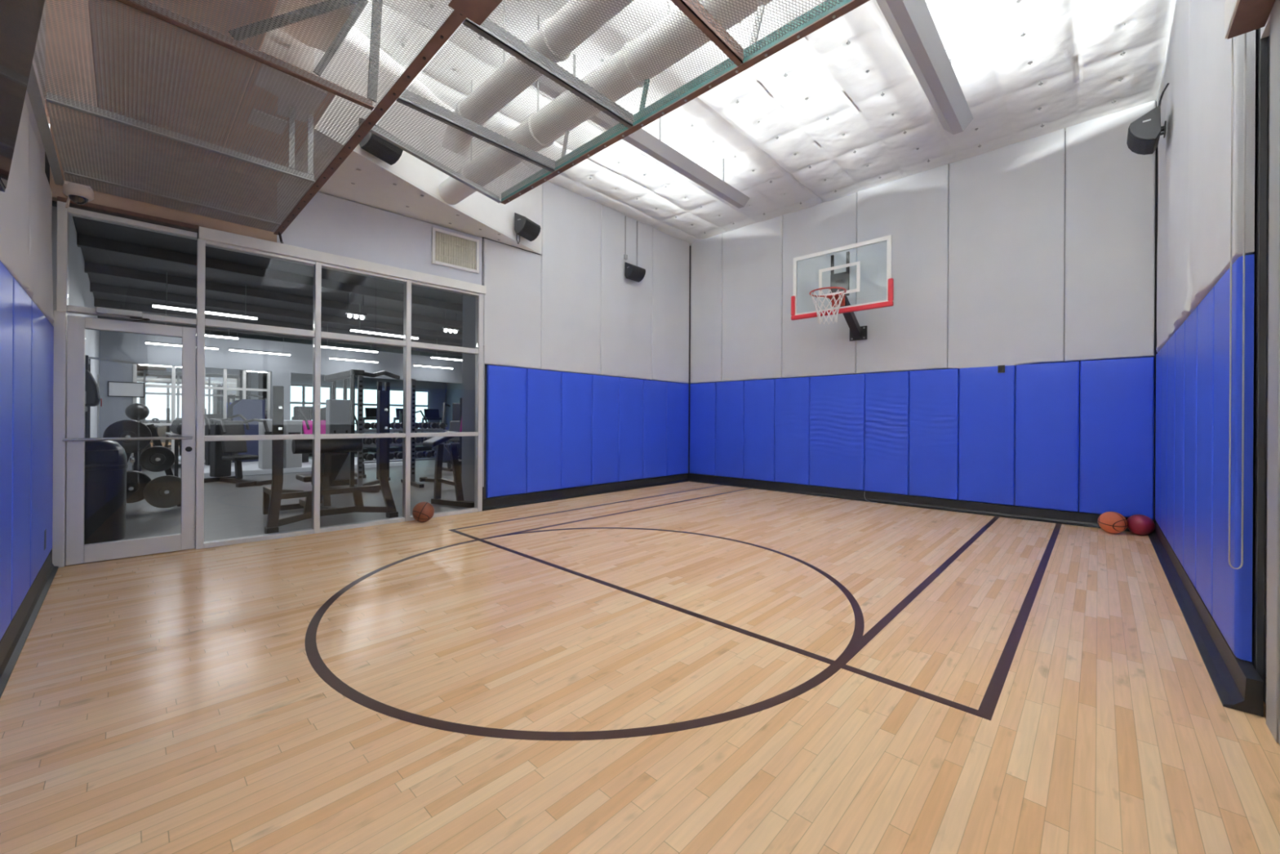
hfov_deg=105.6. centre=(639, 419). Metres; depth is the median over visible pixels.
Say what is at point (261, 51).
ceiling panel
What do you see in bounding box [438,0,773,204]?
air duct
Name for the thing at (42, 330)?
pad
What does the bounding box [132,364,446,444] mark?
wall
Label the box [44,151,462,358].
ceiling
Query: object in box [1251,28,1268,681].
door frame
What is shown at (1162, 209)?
acoustic panel
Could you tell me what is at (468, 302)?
pillar
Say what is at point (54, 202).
trim
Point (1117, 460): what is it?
pad
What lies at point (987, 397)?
pad
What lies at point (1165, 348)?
pad
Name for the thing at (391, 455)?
dumbbell
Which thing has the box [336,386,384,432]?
window
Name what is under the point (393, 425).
dumbbell
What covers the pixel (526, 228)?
grille
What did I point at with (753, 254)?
acoustic panel
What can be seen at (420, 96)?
metal panel
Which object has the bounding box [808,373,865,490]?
pad
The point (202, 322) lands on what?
window
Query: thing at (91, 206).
trim
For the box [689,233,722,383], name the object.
acoustic panel
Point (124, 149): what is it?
metal panel
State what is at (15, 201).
acoustic panel
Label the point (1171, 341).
pad
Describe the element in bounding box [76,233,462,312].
ceiling beam
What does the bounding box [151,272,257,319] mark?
tube light
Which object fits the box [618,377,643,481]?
pad
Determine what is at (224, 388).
window
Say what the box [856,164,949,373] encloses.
acoustic panel
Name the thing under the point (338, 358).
diffuser
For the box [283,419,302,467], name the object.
base cabinet
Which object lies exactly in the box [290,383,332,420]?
window
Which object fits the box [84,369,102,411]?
dispenser
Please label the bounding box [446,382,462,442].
wall
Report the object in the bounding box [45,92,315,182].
rail
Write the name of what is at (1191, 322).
pad
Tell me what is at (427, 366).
diffuser
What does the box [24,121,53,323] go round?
acoustic panel
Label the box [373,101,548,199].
metal panel
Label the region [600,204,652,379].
acoustic panel
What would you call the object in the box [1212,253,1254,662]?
pad
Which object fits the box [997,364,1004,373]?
clip
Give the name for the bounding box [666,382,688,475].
pad
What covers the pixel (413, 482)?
rack
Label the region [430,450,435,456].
dumbbell
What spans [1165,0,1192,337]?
acoustic panel
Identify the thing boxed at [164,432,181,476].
rack
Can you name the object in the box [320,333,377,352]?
tube light
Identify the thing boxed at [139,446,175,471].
weight plate
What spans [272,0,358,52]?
foil batt
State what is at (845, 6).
ceiling beam
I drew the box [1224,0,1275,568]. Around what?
roller shade
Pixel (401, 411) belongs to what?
exercise machine
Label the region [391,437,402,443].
dumbbell
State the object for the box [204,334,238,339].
diffuser
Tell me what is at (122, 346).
wall
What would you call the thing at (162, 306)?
diffuser
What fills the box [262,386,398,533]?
exercise machine
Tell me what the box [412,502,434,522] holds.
basketball
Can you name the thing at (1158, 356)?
pad
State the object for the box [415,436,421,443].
dumbbell
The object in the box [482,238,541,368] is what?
acoustic panel
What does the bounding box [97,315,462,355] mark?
ceiling beam
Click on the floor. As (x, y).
(173, 702)
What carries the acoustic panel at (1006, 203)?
attached to the wall at (1157, 150)
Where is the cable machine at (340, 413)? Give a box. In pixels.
[324,368,399,492]
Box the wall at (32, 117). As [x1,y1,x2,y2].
[24,0,45,170]
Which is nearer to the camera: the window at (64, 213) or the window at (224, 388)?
the window at (64, 213)
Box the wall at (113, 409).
[99,360,132,471]
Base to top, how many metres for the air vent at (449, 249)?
0.440 m
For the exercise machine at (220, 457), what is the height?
1.203 m
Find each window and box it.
[56,200,197,325]
[132,363,270,465]
[195,238,315,549]
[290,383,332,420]
[311,262,406,533]
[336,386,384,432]
[389,388,430,431]
[402,279,483,521]
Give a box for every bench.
[419,436,462,482]
[422,431,474,507]
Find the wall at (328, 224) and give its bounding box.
[44,0,482,284]
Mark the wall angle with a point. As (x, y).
(33, 88)
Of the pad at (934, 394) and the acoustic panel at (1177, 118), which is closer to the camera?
the acoustic panel at (1177, 118)
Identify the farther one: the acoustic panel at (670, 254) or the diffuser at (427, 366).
the diffuser at (427, 366)
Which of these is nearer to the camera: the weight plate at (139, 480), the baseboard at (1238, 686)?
the baseboard at (1238, 686)
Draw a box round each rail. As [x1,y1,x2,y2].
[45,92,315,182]
[64,166,280,225]
[115,0,373,110]
[369,125,501,203]
[395,88,555,172]
[462,17,633,128]
[670,0,743,66]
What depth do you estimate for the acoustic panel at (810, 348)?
7.97 m
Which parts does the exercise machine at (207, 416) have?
lever arm, lever arm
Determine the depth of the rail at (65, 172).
4.05 m
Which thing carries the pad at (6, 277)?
attached to the wall at (32, 117)
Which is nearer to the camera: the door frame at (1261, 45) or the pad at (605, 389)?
the door frame at (1261, 45)
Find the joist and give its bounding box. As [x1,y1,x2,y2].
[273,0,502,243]
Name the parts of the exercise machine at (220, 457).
lever arm, backrest, seat, lever arm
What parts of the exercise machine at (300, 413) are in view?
lever arm, backrest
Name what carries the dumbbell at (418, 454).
on the dumbbell rack at (446, 444)
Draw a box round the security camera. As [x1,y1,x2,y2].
[62,180,93,208]
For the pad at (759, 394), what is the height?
1.800 m
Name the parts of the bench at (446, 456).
frame, seat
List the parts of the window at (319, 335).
pane, pane, pane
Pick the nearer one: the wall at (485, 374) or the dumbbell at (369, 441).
the wall at (485, 374)
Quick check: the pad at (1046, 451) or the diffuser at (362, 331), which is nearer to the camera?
the pad at (1046, 451)
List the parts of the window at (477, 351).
pane, pane, pane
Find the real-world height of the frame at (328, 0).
0.706 m
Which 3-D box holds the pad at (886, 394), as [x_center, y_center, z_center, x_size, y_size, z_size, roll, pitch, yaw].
[3.675,0.192,7.253,0.612,1.800,0.064,0,0,43]
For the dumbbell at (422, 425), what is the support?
on the dumbbell rack at (446, 444)
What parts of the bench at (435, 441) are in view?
leg, leg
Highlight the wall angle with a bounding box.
[26,62,63,185]
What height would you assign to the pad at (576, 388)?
1.800 m
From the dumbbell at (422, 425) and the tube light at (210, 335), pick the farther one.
the dumbbell at (422, 425)
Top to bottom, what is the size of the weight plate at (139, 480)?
0.408 m
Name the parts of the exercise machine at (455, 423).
lever arm, seat, backrest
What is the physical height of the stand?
1.425 m
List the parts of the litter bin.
dome lid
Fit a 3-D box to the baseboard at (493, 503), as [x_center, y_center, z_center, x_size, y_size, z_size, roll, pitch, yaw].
[-0.587,1.146,8.112,0.088,0.146,4.476,0,0,43]
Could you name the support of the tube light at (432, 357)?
hanging from the ceiling at (83, 226)
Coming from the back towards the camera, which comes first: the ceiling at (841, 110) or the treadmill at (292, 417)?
the treadmill at (292, 417)
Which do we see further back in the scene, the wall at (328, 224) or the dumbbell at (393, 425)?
the dumbbell at (393, 425)
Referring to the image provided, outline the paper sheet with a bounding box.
[248,63,327,133]
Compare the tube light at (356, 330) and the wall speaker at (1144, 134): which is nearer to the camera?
the wall speaker at (1144, 134)
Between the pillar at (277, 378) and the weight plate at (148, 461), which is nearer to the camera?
the weight plate at (148, 461)
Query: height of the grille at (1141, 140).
0.191 m
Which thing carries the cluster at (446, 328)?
hanging from the ceiling at (83, 226)
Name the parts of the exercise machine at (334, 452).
seat, roller post, backrest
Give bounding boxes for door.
[52,306,196,567]
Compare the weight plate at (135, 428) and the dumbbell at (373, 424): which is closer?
the weight plate at (135, 428)
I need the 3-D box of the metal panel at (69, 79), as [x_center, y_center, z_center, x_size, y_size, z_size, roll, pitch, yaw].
[-2.518,-1.861,2.881,1.285,0.003,1.382,0,0,43]
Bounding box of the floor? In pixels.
[0,448,1279,853]
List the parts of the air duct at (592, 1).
hanger rod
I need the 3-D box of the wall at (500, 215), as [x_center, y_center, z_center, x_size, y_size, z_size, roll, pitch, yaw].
[-2.151,-3.021,5.676,1.368,1.104,3.135,0,0,43]
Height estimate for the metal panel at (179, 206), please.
0.003 m
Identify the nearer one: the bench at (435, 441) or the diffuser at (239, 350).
the bench at (435, 441)
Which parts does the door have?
pane, closer arm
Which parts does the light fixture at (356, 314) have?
drop rod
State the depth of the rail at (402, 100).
3.12 m
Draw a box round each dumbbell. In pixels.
[363,422,371,429]
[363,437,373,444]
[363,453,373,460]
[370,422,376,428]
[372,437,376,444]
[389,453,394,459]
[390,422,400,428]
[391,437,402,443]
[393,451,402,458]
[415,422,419,428]
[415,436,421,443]
[415,450,422,457]
[418,422,428,428]
[419,436,426,442]
[421,450,431,457]
[427,422,437,428]
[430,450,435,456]
[436,422,445,428]
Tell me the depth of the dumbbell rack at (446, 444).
10.68 m
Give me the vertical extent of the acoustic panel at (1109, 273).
2.825 m
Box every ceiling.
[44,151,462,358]
[261,0,1174,245]
[281,125,542,254]
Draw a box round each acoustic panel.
[0,100,30,289]
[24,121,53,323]
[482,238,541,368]
[540,181,601,374]
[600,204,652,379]
[651,226,689,383]
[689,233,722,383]
[721,215,782,381]
[782,192,857,377]
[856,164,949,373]
[947,128,1065,368]
[1064,100,1155,361]
[1155,34,1169,352]
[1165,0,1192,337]
[1188,0,1255,311]
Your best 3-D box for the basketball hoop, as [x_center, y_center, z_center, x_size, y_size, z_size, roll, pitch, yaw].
[2.900,-1.844,6.978,1.176,1.229,1.167,0,0,-3]
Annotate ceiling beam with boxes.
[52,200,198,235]
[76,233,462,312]
[84,262,462,328]
[89,282,462,339]
[93,297,462,346]
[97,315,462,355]
[500,0,870,204]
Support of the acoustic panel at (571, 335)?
attached to the wall at (485, 374)
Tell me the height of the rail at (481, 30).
0.073 m
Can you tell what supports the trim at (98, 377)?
attached to the wall at (79, 293)
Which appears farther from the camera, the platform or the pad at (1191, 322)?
the platform
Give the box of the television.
[0,0,44,191]
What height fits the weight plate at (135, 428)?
0.428 m
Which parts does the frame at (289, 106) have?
post, post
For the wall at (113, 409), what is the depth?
10.84 m
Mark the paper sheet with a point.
(262, 64)
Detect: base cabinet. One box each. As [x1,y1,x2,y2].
[257,418,271,469]
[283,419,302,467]
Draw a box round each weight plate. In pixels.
[102,419,151,453]
[126,471,151,502]
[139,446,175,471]
[143,475,181,507]
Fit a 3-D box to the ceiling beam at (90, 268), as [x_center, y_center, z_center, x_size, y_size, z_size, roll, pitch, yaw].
[-4.515,-2.150,10.499,0.100,0.135,10.150,0,0,43]
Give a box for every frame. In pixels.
[228,0,382,102]
[288,106,313,174]
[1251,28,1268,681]
[1266,0,1279,744]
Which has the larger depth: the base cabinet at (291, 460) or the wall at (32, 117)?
the base cabinet at (291, 460)
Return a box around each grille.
[516,217,540,241]
[1126,125,1155,155]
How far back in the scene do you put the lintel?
2.11 m
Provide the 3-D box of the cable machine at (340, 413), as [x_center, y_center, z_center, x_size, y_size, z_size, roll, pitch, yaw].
[-4.874,0.153,8.625,1.670,2.085,1.202,0,0,43]
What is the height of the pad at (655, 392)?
1.800 m
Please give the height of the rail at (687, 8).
0.073 m
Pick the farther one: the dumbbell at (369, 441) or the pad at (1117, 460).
the dumbbell at (369, 441)
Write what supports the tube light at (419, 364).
hanging from the ceiling at (83, 226)
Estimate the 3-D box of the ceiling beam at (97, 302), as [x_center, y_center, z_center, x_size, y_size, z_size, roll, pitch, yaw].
[-6.769,-2.163,12.627,0.100,0.135,10.150,0,0,43]
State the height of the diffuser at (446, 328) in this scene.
0.040 m
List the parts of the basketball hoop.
frame, support arm, wall plate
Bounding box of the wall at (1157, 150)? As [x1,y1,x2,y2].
[688,101,1158,519]
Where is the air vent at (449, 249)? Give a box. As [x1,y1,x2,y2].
[431,226,479,273]
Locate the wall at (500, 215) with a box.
[284,26,542,252]
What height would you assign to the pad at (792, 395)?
1.800 m
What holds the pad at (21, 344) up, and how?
attached to the wall at (32, 117)
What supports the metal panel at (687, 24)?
attached to the rail at (687, 8)
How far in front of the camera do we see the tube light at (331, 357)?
13.91 m
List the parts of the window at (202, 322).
pane, pane, pane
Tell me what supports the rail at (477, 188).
attached to the ceiling beam at (845, 6)
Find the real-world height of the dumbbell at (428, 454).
0.135 m
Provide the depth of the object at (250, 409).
12.25 m
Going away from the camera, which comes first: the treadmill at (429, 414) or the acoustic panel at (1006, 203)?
the acoustic panel at (1006, 203)
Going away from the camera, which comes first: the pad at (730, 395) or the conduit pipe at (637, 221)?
the conduit pipe at (637, 221)
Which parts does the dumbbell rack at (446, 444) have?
frame, shelf rail, shelf rail, shelf rail, frame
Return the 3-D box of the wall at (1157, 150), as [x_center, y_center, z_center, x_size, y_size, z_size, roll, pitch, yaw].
[3.427,-1.190,7.627,7.100,4.870,0.114,0,0,43]
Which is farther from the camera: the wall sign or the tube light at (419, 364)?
the tube light at (419, 364)
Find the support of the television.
attached to the acoustic panel
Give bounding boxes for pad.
[0,260,13,640]
[10,276,31,621]
[29,300,53,587]
[485,364,526,497]
[525,368,561,493]
[560,371,591,488]
[591,374,618,484]
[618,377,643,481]
[643,379,666,478]
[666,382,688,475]
[689,382,715,475]
[715,380,744,478]
[743,378,775,481]
[774,377,809,484]
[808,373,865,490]
[864,370,909,494]
[908,368,959,500]
[958,364,1015,505]
[1014,360,1079,511]
[1079,356,1154,519]
[1155,348,1161,528]
[1160,341,1168,537]
[1166,332,1175,551]
[1174,320,1185,567]
[1183,306,1197,588]
[1195,285,1214,616]
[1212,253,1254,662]
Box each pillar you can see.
[270,371,290,420]
[461,294,475,501]
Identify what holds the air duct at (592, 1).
hanging from the ceiling at (841, 110)
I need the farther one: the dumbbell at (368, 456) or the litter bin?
the dumbbell at (368, 456)
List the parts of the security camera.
mount plate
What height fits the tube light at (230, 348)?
0.555 m
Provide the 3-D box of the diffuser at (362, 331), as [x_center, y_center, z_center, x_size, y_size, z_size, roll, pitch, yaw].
[-5.048,-1.691,9.645,0.060,0.030,1.240,0,0,43]
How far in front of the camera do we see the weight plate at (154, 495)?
6.41 m
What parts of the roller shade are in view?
bead chain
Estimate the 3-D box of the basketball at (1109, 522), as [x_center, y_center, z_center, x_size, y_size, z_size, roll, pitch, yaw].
[5.228,1.136,5.373,0.238,0.238,0.238,0,0,-23]
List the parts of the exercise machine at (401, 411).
lever arm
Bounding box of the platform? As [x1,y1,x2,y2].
[195,457,402,478]
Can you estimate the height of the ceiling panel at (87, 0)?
0.360 m
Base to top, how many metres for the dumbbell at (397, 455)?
0.135 m
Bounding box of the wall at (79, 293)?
[51,206,99,437]
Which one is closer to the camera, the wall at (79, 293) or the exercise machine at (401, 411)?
the wall at (79, 293)
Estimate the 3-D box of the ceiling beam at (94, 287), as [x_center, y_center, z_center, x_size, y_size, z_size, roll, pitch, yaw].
[-5.642,-2.157,11.563,0.100,0.135,10.150,0,0,43]
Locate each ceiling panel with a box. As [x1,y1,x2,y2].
[87,0,278,166]
[219,50,338,182]
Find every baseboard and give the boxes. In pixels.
[0,550,58,697]
[482,473,688,511]
[687,473,1155,531]
[1147,521,1263,716]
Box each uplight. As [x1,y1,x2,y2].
[531,53,750,208]
[875,0,973,134]
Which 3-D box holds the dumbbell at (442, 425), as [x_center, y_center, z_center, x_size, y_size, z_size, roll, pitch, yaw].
[-4.684,0.132,11.382,0.320,0.135,0.135,0,0,43]
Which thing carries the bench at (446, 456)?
on the floor
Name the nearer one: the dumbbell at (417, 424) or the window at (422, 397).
the dumbbell at (417, 424)
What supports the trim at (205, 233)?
attached to the wall at (328, 224)
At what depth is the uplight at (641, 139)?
5.83 m
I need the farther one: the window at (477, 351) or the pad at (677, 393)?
the pad at (677, 393)
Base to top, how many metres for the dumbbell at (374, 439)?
0.135 m
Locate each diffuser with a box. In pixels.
[145,342,218,349]
[152,304,257,319]
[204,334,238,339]
[229,349,290,355]
[320,346,377,352]
[329,357,377,363]
[345,311,366,316]
[350,328,417,339]
[413,364,453,368]
[441,325,458,330]
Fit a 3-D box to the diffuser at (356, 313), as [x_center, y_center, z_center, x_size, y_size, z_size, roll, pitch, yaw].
[-5.046,-1.886,8.627,0.100,0.040,0.320,0,0,43]
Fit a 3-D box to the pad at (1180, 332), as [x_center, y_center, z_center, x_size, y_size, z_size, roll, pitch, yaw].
[4.193,0.180,3.748,0.058,1.830,0.604,0,0,43]
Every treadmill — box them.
[291,406,312,454]
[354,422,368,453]
[363,407,398,451]
[392,408,431,450]
[421,408,447,448]
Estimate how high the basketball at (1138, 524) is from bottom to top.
0.224 m
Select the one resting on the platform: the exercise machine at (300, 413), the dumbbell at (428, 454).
the exercise machine at (300, 413)
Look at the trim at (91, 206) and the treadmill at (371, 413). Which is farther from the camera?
the treadmill at (371, 413)
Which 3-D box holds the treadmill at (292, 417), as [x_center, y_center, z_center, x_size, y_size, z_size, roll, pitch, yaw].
[-11.049,0.333,16.345,1.807,1.590,0.820,0,0,43]
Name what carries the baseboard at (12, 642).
attached to the wall at (32, 117)
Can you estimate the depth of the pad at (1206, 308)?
2.82 m
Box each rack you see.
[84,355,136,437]
[164,432,181,476]
[354,425,453,478]
[400,378,424,488]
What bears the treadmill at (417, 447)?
on the floor
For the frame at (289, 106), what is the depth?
3.70 m
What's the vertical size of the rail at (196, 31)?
0.055 m
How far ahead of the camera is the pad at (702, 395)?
9.53 m
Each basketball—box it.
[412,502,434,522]
[1097,511,1127,533]
[1126,514,1155,535]
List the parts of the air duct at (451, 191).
hanger rod, hanger rod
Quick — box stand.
[124,403,149,471]
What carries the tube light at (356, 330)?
hanging from the ceiling at (83, 226)
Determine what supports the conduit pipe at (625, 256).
attached to the acoustic panel at (626, 304)
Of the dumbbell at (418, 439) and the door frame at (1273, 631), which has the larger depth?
the dumbbell at (418, 439)
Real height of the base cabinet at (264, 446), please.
1.079 m
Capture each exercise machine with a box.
[204,413,249,465]
[204,417,271,487]
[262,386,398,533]
[293,405,325,462]
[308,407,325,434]
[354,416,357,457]
[398,409,427,451]
[441,402,459,462]
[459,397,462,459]
[459,417,462,431]
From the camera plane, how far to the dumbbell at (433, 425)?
11.14 m
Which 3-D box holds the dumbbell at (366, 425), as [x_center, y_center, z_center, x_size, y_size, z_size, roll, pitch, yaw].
[-5.783,0.125,10.219,0.320,0.135,0.135,0,0,43]
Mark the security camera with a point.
(78, 193)
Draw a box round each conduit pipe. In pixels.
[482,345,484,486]
[623,215,627,259]
[635,221,637,266]
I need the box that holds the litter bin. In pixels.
[84,440,128,544]
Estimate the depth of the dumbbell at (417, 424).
10.85 m
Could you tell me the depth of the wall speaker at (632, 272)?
8.34 m
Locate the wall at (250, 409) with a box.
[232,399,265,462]
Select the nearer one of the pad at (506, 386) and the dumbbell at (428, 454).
the pad at (506, 386)
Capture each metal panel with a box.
[33,0,373,180]
[44,100,314,223]
[62,172,279,231]
[129,0,453,108]
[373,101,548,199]
[400,25,625,168]
[480,0,734,123]
[688,0,842,58]
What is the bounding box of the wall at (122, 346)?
[99,330,462,383]
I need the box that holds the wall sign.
[107,381,145,397]
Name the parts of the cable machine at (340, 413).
guide post, guide post, post, post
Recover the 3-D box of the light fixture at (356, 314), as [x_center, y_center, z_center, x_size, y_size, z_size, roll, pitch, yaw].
[-5.045,-2.014,8.627,0.100,0.434,0.320,0,0,43]
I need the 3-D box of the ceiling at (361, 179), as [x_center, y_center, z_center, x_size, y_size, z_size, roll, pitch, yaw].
[-2.155,-2.448,5.676,1.368,0.042,3.135,0,0,43]
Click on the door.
(68, 548)
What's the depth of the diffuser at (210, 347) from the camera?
11.22 m
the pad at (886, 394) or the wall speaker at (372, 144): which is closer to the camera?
the wall speaker at (372, 144)
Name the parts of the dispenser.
plate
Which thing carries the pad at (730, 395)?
attached to the wall at (1157, 150)
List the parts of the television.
casing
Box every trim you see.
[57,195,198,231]
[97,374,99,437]
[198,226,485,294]
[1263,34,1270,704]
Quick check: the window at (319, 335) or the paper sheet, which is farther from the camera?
the window at (319, 335)
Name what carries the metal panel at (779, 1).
attached to the rail
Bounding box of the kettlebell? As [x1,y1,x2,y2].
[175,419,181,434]
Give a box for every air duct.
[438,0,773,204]
[441,0,634,156]
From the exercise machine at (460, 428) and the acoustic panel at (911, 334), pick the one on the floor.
the exercise machine at (460, 428)
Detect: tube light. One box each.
[145,329,218,349]
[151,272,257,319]
[165,303,238,339]
[229,343,290,355]
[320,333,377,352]
[328,342,377,363]
[350,305,418,339]
[413,351,453,368]
[431,355,462,360]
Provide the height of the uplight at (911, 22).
0.520 m
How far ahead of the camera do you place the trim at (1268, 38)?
2.12 m
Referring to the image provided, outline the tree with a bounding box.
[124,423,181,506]
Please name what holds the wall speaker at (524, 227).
attached to the wall at (500, 215)
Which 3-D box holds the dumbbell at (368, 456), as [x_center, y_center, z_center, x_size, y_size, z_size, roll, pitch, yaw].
[-5.641,0.766,10.082,0.320,0.135,0.135,0,0,43]
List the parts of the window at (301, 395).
frame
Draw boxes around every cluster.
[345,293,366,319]
[441,324,458,333]
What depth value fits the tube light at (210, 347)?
11.22 m
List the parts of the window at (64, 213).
pane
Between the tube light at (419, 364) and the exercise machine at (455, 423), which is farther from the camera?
the tube light at (419, 364)
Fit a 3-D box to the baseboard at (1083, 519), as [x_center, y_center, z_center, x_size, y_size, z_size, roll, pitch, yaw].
[3.325,1.170,7.563,6.510,0.146,0.088,0,0,43]
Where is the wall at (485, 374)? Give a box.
[474,236,689,498]
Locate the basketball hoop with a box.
[791,235,893,341]
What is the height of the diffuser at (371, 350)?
0.030 m
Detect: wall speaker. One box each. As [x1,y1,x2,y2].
[359,118,403,164]
[514,212,540,244]
[624,262,645,282]
[1126,83,1168,155]
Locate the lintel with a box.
[1260,14,1270,39]
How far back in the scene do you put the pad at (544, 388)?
7.20 m
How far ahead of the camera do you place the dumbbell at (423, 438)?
11.03 m

